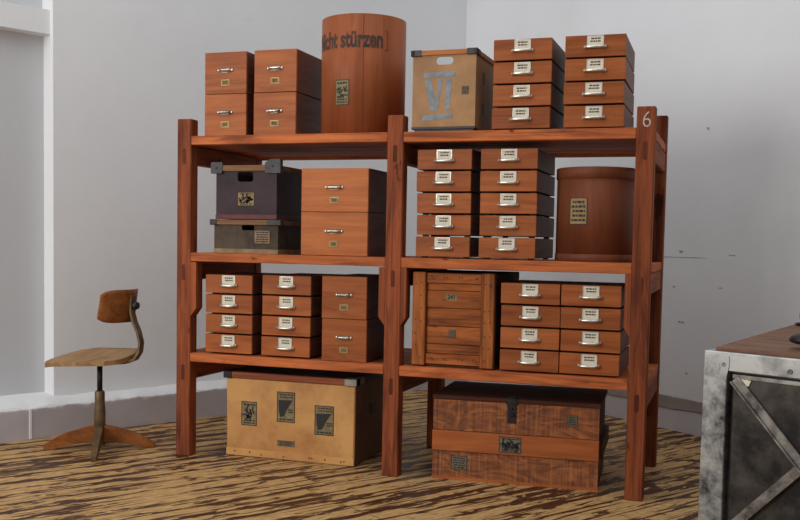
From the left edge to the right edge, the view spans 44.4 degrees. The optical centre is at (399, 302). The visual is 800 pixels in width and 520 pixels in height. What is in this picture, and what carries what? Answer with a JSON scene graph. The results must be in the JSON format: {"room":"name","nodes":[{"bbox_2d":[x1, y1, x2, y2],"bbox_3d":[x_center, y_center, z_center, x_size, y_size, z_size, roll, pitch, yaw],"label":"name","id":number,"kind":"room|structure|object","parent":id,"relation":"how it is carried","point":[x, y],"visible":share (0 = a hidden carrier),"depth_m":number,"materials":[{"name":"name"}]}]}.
{"room":"archive storage room","nodes":[
{"label":"archive storage room","id":0,"kind":"room"},
{"bbox_2d":[0,0,466,395],"bbox_3d":[-3.012,-1.009,5.178,10.540,3.600,0.500,-2,5,-44],"label":"wall","id":1,"kind":"structure","parent":0,"point":[94,94],"depth_m":6.05,"materials":[{"name":"white paint"}]},
{"bbox_2d":[29,409,31,438],"bbox_3d":[-2.118,0.694,5.621,0.018,0.176,0.014,-2,5,-44],"label":"trim","id":2,"kind":"structure","parent":1,"relation":"attached to","point":[30,410],"depth_m":5.62,"materials":[{"name":"white paint"}]},
{"bbox_2d":[0,379,468,442],"bbox_3d":[-3.076,0.697,4.880,9.940,0.228,0.265,-2,5,-44],"label":"baseboard","id":3,"kind":"structure","parent":1,"relation":"attached to","point":[52,416],"depth_m":5.95,"materials":[{"name":"paint"}]},
{"bbox_2d":[0,389,700,519],"bbox_3d":[-0.902,0.916,4.668,13.000,0.100,13.000,2,4,19],"label":"floor","id":4,"kind":"structure","parent":0,"point":[126,481],"depth_m":4.67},
{"bbox_2d":[43,289,154,461],"bbox_3d":[-1.661,0.363,5.378,0.522,0.887,0.470,3,4,33],"label":"swivel chair","id":5,"kind":"object","parent":4,"relation":"on","point":[115,306],"visible":1,"depth_m":5.35,"materials":[{"name":"brown wood"}]},
{"bbox_2d":[223,365,382,466],"bbox_3d":[-0.508,0.595,5.432,0.774,0.462,0.523,2,4,19],"label":"storage box","id":6,"kind":"object","parent":4,"relation":"on","point":[292,414],"visible":0.99,"depth_m":5.21,"materials":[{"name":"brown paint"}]},
{"bbox_2d":[176,37,668,501],"bbox_3d":[0.104,-0.218,5.225,2.458,2.133,0.828,2,4,19],"label":"shelving rack","id":7,"kind":"object","parent":4,"relation":"on","point":[647,142],"depth_m":4.86,"materials":[{"name":"brown wood"}]},
{"bbox_2d":[205,51,254,95],"bbox_3d":[-0.835,-1.211,5.333,0.243,0.215,0.500,2,4,19],"label":"drawer","id":8,"kind":"object","parent":7,"relation":"on","point":[225,72],"visible":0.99,"depth_m":5.12,"materials":[{"name":"brown wood"}]},
{"bbox_2d":[206,272,286,314],"bbox_3d":[-0.833,-0.053,5.381,0.277,0.210,0.493,2,4,19],"label":"drawer","id":9,"kind":"object","parent":7,"relation":"on","point":[248,304],"depth_m":5.18,"materials":[{"name":"brown wood"}]},
{"bbox_2d":[210,219,300,253],"bbox_3d":[-0.720,-0.361,5.386,0.416,0.178,0.563,2,4,19],"label":"crate","id":10,"kind":"object","parent":7,"relation":"on","point":[230,236],"visible":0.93,"depth_m":5.14,"materials":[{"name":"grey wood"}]},
{"bbox_2d":[211,159,301,221],"bbox_3d":[-0.715,-0.606,5.371,0.404,0.310,0.573,2,4,19],"label":"crate","id":11,"kind":"object","parent":10,"relation":"on","point":[272,190],"visible":0.88,"depth_m":5.13,"materials":[{"name":"purple wood"}]},
{"bbox_2d":[254,48,321,100],"bbox_3d":[-0.563,-1.200,5.239,0.239,0.215,0.500,2,4,19],"label":"drawer","id":12,"kind":"object","parent":7,"relation":"on","point":[278,70],"visible":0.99,"depth_m":5.04,"materials":[{"name":"brown wood"}]},
{"bbox_2d":[301,168,386,213],"bbox_3d":[-0.254,-0.582,5.180,0.364,0.219,0.520,2,4,19],"label":"drawer","id":13,"kind":"object","parent":7,"relation":"on","point":[323,189],"visible":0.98,"depth_m":4.96,"materials":[{"name":"brown wood"}]},
{"bbox_2d":[321,13,405,133],"bbox_3d":[-0.190,-1.155,5.101,0.436,0.592,0.438,2,4,19],"label":"drum","id":14,"kind":"object","parent":7,"relation":"on","point":[363,74],"visible":0.87,"depth_m":4.91,"materials":[{"name":"brown wood"}]},
{"bbox_2d":[418,149,485,173],"bbox_3d":[0.287,-0.703,4.959,0.274,0.105,0.492,2,4,19],"label":"drawer","id":15,"kind":"object","parent":7,"relation":"on","point":[437,159],"visible":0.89,"depth_m":4.76,"materials":[{"name":"brown wood"}]},
{"bbox_2d":[411,47,495,131],"bbox_3d":[0.278,-1.036,4.929,0.336,0.393,0.422,2,4,19],"label":"box","id":16,"kind":"object","parent":7,"relation":"on","point":[458,95],"visible":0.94,"depth_m":4.75,"materials":[{"name":"brown wood"}]},
{"bbox_2d":[411,270,518,369],"bbox_3d":[0.347,0.072,5.055,0.426,0.466,0.561,2,4,19],"label":"wooden crate","id":17,"kind":"object","parent":7,"relation":"on","point":[456,314],"visible":0.98,"depth_m":4.81,"materials":[{"name":"brown wood"}]},
{"bbox_2d":[480,148,554,196],"bbox_3d":[0.587,-0.639,4.864,0.278,0.211,0.496,2,4,19],"label":"drawer","id":18,"kind":"object","parent":7,"relation":"on","point":[538,182],"depth_m":4.67,"materials":[{"name":"brown wood"}]},
{"bbox_2d":[501,280,574,328],"bbox_3d":[0.686,0.003,4.862,0.286,0.213,0.498,2,4,18],"label":"drawer","id":19,"kind":"object","parent":7,"relation":"on","point":[533,315],"depth_m":4.66,"materials":[{"name":"brown wood"}]},
{"bbox_2d":[555,166,634,261],"bbox_3d":[0.942,-0.420,4.723,0.383,0.441,0.383,2,4,19],"label":"drum","id":20,"kind":"object","parent":7,"relation":"on","point":[595,214],"visible":0.89,"depth_m":4.56,"materials":[{"name":"brown wood"}]},
{"bbox_2d":[565,33,634,93],"bbox_3d":[0.963,-1.134,4.707,0.278,0.214,0.496,2,4,18],"label":"drawer","id":21,"kind":"object","parent":7,"relation":"on","point":[595,69],"depth_m":4.51,"materials":[{"name":"brown wood"}]},
{"bbox_2d":[431,381,608,491],"bbox_3d":[0.626,0.661,5.009,0.833,0.424,0.524,2,4,15],"label":"wooden chest","id":22,"kind":"object","parent":4,"relation":"on","point":[514,434],"visible":1,"depth_m":4.79,"materials":[{"name":"brown wood"}]},
{"bbox_2d":[698,324,799,519],"bbox_3d":[1.760,0.556,3.898,1.444,0.812,1.051,-2,5,-44],"label":"desk","id":23,"kind":"object","parent":4,"relation":"on","point":[750,451],"visible":0.98,"depth_m":3.44,"materials":[{"name":"grey metal"}]},
{"bbox_2d":[789,333,799,344],"bbox_3d":[1.476,0.136,3.531,0.144,0.060,0.144,2,4,19],"label":"bowl","id":24,"kind":"object","parent":23,"relation":"on","point":[795,338],"visible":1,"depth_m":3.51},
{"bbox_2d":[461,0,799,436],"bbox_3d":[2.566,-0.915,5.377,0.500,3.600,7.000,-1,4,-31],"label":"wall","id":25,"kind":"structure","parent":0,"point":[731,68],"depth_m":6.01,"materials":[{"name":"white paint"}]},
{"bbox_2d":[573,387,701,413],"bbox_3d":[2.199,0.690,5.540,0.006,0.094,6.500,-1,4,-31],"label":"trim","id":26,"kind":"structure","parent":25,"relation":"attached to","point":[676,403],"depth_m":6.26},
{"bbox_2d":[664,127,735,373],"bbox_3d":[1.847,-0.311,6.092,0.003,1.539,0.585,-1,4,-31],"label":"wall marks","id":27,"kind":"structure","parent":25,"relation":"attached to","point":[681,251],"depth_m":6.20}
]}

